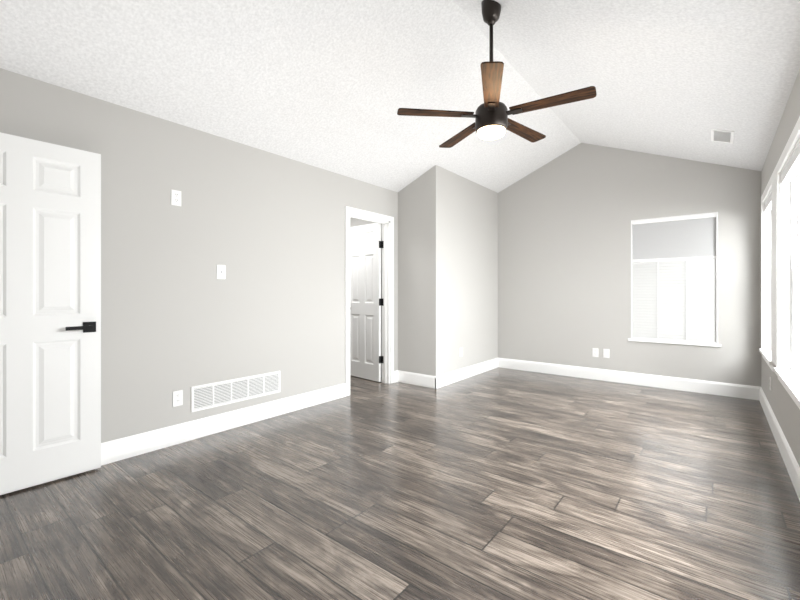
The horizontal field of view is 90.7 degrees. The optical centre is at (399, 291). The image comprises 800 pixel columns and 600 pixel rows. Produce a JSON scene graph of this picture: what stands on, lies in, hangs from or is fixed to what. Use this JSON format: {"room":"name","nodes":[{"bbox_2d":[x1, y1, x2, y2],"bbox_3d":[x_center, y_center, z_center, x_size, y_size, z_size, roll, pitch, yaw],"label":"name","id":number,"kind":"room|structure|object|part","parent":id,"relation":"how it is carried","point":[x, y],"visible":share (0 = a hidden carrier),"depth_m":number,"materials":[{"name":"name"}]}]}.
{"room":"empty bedroom","nodes":[
{"label":"empty bedroom","id":0,"kind":"room"},
{"bbox_2d":[0,68,397,442],"bbox_3d":[-1.085,-0.075,3.855,0.120,2.450,6.905,0,0,39],"label":"wall","id":1,"kind":"structure","parent":0,"point":[266,229],"depth_m":3.12,"materials":[{"name":"grey paint"}]},
{"bbox_2d":[0,132,100,494],"bbox_3d":[-2.188,0.122,2.269,0.120,2.032,0.774,0,0,39],"label":"door","id":2,"kind":"structure","parent":1,"relation":"in","point":[50,311],"depth_m":2.37,"materials":[{"name":"white wood"}]},
{"bbox_2d":[171,189,180,205],"bbox_3d":[-1.693,-0.712,2.991,0.009,0.116,0.072,0,0,39],"label":"electrical outlet","id":3,"kind":"object","parent":1,"relation":"attached to","point":[175,197],"visible":1,"depth_m":2.99,"materials":[{"name":"white plastic"}]},
{"bbox_2d":[173,390,182,406],"bbox_3d":[-1.687,0.808,2.999,0.009,0.116,0.072,0,0,39],"label":"electrical outlet","id":4,"kind":"object","parent":1,"relation":"attached to","point":[177,398],"visible":1,"depth_m":3.00,"materials":[{"name":"white plastic"}]},
{"bbox_2d":[217,265,224,278],"bbox_3d":[-1.474,-0.165,3.260,0.014,0.116,0.072,0,0,39],"label":"plate","id":5,"kind":"object","parent":1,"relation":"attached to","point":[220,271],"visible":1,"depth_m":3.26,"materials":[{"name":"white plastic"}]},
{"bbox_2d":[101,383,345,465],"bbox_3d":[-1.857,1.077,2.781,0.016,0.145,4.023,0,0,39],"label":"baseboard","id":6,"kind":"structure","parent":1,"relation":"attached to","point":[115,450],"depth_m":3.17,"materials":[{"name":"white wood"}]},
{"bbox_2d":[191,371,279,411],"bbox_3d":[-1.374,0.838,3.390,0.009,0.200,0.805,0,0,39],"label":"air vent","id":7,"kind":"object","parent":1,"relation":"in","point":[210,395],"visible":1,"depth_m":3.34,"materials":[{"name":"white metal"}]},
{"bbox_2d":[350,223,383,381],"bbox_3d":[-0.455,0.128,5.250,0.708,2.020,0.176,0,0,39],"label":"door","id":8,"kind":"structure","parent":1,"relation":"in","point":[365,302],"depth_m":5.18,"materials":[{"name":"painted wood"},{"name":"black metal"}]},
{"bbox_3d":[-0.219,0.128,5.004,0.033,1.550,0.002,0,0,39],"label":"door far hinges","id":9,"kind":"part","parent":8,"relation":"part of","materials":[{"name":"black metal"}]},
{"bbox_2d":[345,206,393,395],"bbox_3d":[-0.394,0.102,4.718,0.152,2.097,0.829,0,0,39],"label":"door frame","id":10,"kind":"structure","parent":1,"relation":"attached to","point":[386,222],"depth_m":4.95,"materials":[{"name":"white wood"}]},
{"bbox_2d":[394,370,397,382],"bbox_3d":[-0.052,1.077,5.036,0.016,0.145,0.096,0,0,39],"label":"baseboard","id":11,"kind":"structure","parent":1,"relation":"attached to","point":[395,376],"depth_m":5.03,"materials":[{"name":"white wood"}]},
{"bbox_2d":[350,217,381,376],"bbox_3d":[-0.574,-0.065,5.694,1.380,2.430,0.120,0,0,39],"label":"wall","id":12,"kind":"structure","parent":0,"point":[354,222],"depth_m":5.46,"materials":[{"name":"grey paint"}]},
{"bbox_2d":[0,0,799,192],"bbox_3d":[0.356,-1.678,2.702,3.810,0.894,6.905,0,0,39],"label":"ceiling","id":13,"kind":"structure","parent":0,"point":[334,86],"depth_m":2.85,"materials":[{"name":"paint"}]},
{"bbox_2d":[397,0,596,147],"bbox_3d":[0.640,-1.484,2.623,1.195,0.912,1.201,0,0,39],"label":"fan","id":14,"kind":"object","parent":13,"relation":"hanging from","point":[493,121],"visible":1,"depth_m":2.54,"materials":[{"name":"brown wood"}]},
{"bbox_3d":[0.253,-1.169,2.589,0.540,0.024,0.118,0,0,-5],"label":"blade","id":15,"kind":"part","parent":14,"relation":"part of","materials":[{"name":"brown wood"}]},
{"bbox_3d":[0.465,-1.169,2.949,0.118,0.024,0.540,0,0,-23],"label":"blade","id":16,"kind":"part","parent":14,"relation":"part of","materials":[{"name":"brown wood"}]},
{"bbox_3d":[0.529,-1.169,2.276,0.118,0.024,0.540,0,0,13],"label":"blade","id":17,"kind":"part","parent":14,"relation":"part of","materials":[{"name":"brown wood"}]},
{"bbox_3d":[0.873,-1.169,2.858,0.540,0.024,0.118,0,0,-41],"label":"blade","id":18,"kind":"part","parent":14,"relation":"part of","materials":[{"name":"brown wood"}]},
{"bbox_3d":[0.912,-1.169,2.442,0.540,0.024,0.118,0,0,31],"label":"blade","id":19,"kind":"part","parent":14,"relation":"part of","materials":[{"name":"brown wood"}]},
{"bbox_2d":[711,129,733,143],"bbox_3d":[2.920,-1.410,3.580,0.159,0.070,0.340,0,0,39],"label":"ceiling vent","id":20,"kind":"object","parent":13,"relation":"in","point":[723,136],"visible":1,"depth_m":3.56,"materials":[{"name":"white metal"}]},
{"bbox_2d":[0,367,799,599],"bbox_3d":[-0.222,1.200,3.164,5.290,0.100,6.905,0,0,39],"label":"floor","id":21,"kind":"structure","parent":0,"point":[498,483],"depth_m":2.12,"materials":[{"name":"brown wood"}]},
{"bbox_2d":[398,165,497,375],"bbox_3d":[0.735,-0.199,5.580,0.605,2.698,1.737,0,0,39],"label":"wall","id":22,"kind":"structure","parent":0,"point":[447,265],"depth_m":5.01,"materials":[{"name":"grey paint"}]},
{"bbox_2d":[398,370,436,388],"bbox_3d":[0.201,1.077,4.885,0.601,0.145,0.016,0,0,39],"label":"baseboard","id":23,"kind":"structure","parent":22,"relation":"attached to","point":[423,380],"depth_m":4.86,"materials":[{"name":"white wood"}]},
{"bbox_2d":[435,358,497,388],"bbox_3d":[0.966,1.077,5.372,0.016,0.145,1.733,0,0,39],"label":"baseboard","id":24,"kind":"structure","parent":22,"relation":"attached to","point":[448,378],"depth_m":5.24,"materials":[{"name":"white wood"}]},
{"bbox_2d":[498,143,760,386],"bbox_3d":[2.475,-0.443,5.351,3.810,3.185,0.120,0,0,39],"label":"wall","id":25,"kind":"structure","parent":0,"point":[564,258],"depth_m":5.10,"materials":[{"name":"grey paint"}]},
{"bbox_2d":[592,348,597,356],"bbox_3d":[2.570,0.796,5.194,0.072,0.116,0.009,0,0,39],"label":"electrical outlet","id":26,"kind":"object","parent":25,"relation":"attached to","point":[594,352],"visible":1,"depth_m":5.19,"materials":[{"name":"white plastic"}]},
{"bbox_2d":[603,349,609,357],"bbox_3d":[2.671,0.796,5.112,0.072,0.116,0.009,0,0,39],"label":"electrical outlet","id":27,"kind":"object","parent":25,"relation":"attached to","point":[606,353],"visible":1,"depth_m":5.11,"materials":[{"name":"white plastic"}]},
{"bbox_2d":[498,358,759,399],"bbox_3d":[2.661,1.077,5.115,2.985,0.145,0.016,0,0,39],"label":"baseboard","id":28,"kind":"structure","parent":25,"relation":"attached to","point":[713,388],"depth_m":4.87,"materials":[{"name":"white wood"}]},
{"bbox_2d":[628,212,720,346],"bbox_3d":[3.256,-0.141,4.721,0.908,1.508,0.150,0,0,39],"label":"window","id":29,"kind":"structure","parent":25,"relation":"in","point":[678,342],"depth_m":4.62,"materials":[{"name":"white plastic"}]},
{"bbox_2d":[632,213,715,343],"bbox_3d":[3.238,-0.150,4.699,0.820,1.462,0.046,0,0,39],"label":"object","id":30,"kind":"structure","parent":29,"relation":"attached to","point":[674,300],"depth_m":4.68,"materials":[{"name":"white plastic"}]},
{"bbox_2d":[761,69,799,466],"bbox_3d":[2.643,-0.075,2.608,0.120,2.450,4.195,0,0,39],"label":"wall","id":31,"kind":"structure","parent":0,"point":[790,418],"depth_m":2.81,"materials":[{"name":"grey paint"}]},
{"bbox_2d":[759,348,799,408],"bbox_3d":[2.473,0.612,2.471,0.095,0.087,3.830,0,0,39],"label":"sill","id":32,"kind":"structure","parent":31,"relation":"attached to","point":[789,379],"depth_m":2.65,"materials":[{"name":"white wood"}]},
{"bbox_2d":[759,387,799,500],"bbox_3d":[1.744,1.077,1.592,0.016,0.145,6.665,0,0,39],"label":"baseboard","id":33,"kind":"structure","parent":31,"relation":"attached to","point":[790,461],"depth_m":2.73,"materials":[{"name":"white wood"}]},
{"bbox_2d":[761,116,799,377],"bbox_3d":[2.507,-0.198,2.444,0.148,1.535,3.920,0,0,39],"label":"window","id":34,"kind":"structure","parent":31,"relation":"in","point":[795,274],"depth_m":2.93,"materials":[{"name":"white plastic"}]},
{"bbox_2d":[765,142,799,210],"bbox_3d":[2.485,-0.840,2.462,0.046,0.069,3.738,0,0,39],"label":"blind headrail","id":35,"kind":"object","parent":34,"relation":"attached to","point":[792,167],"visible":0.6,"depth_m":2.66,"materials":[{"name":"white plastic"}]}
]}

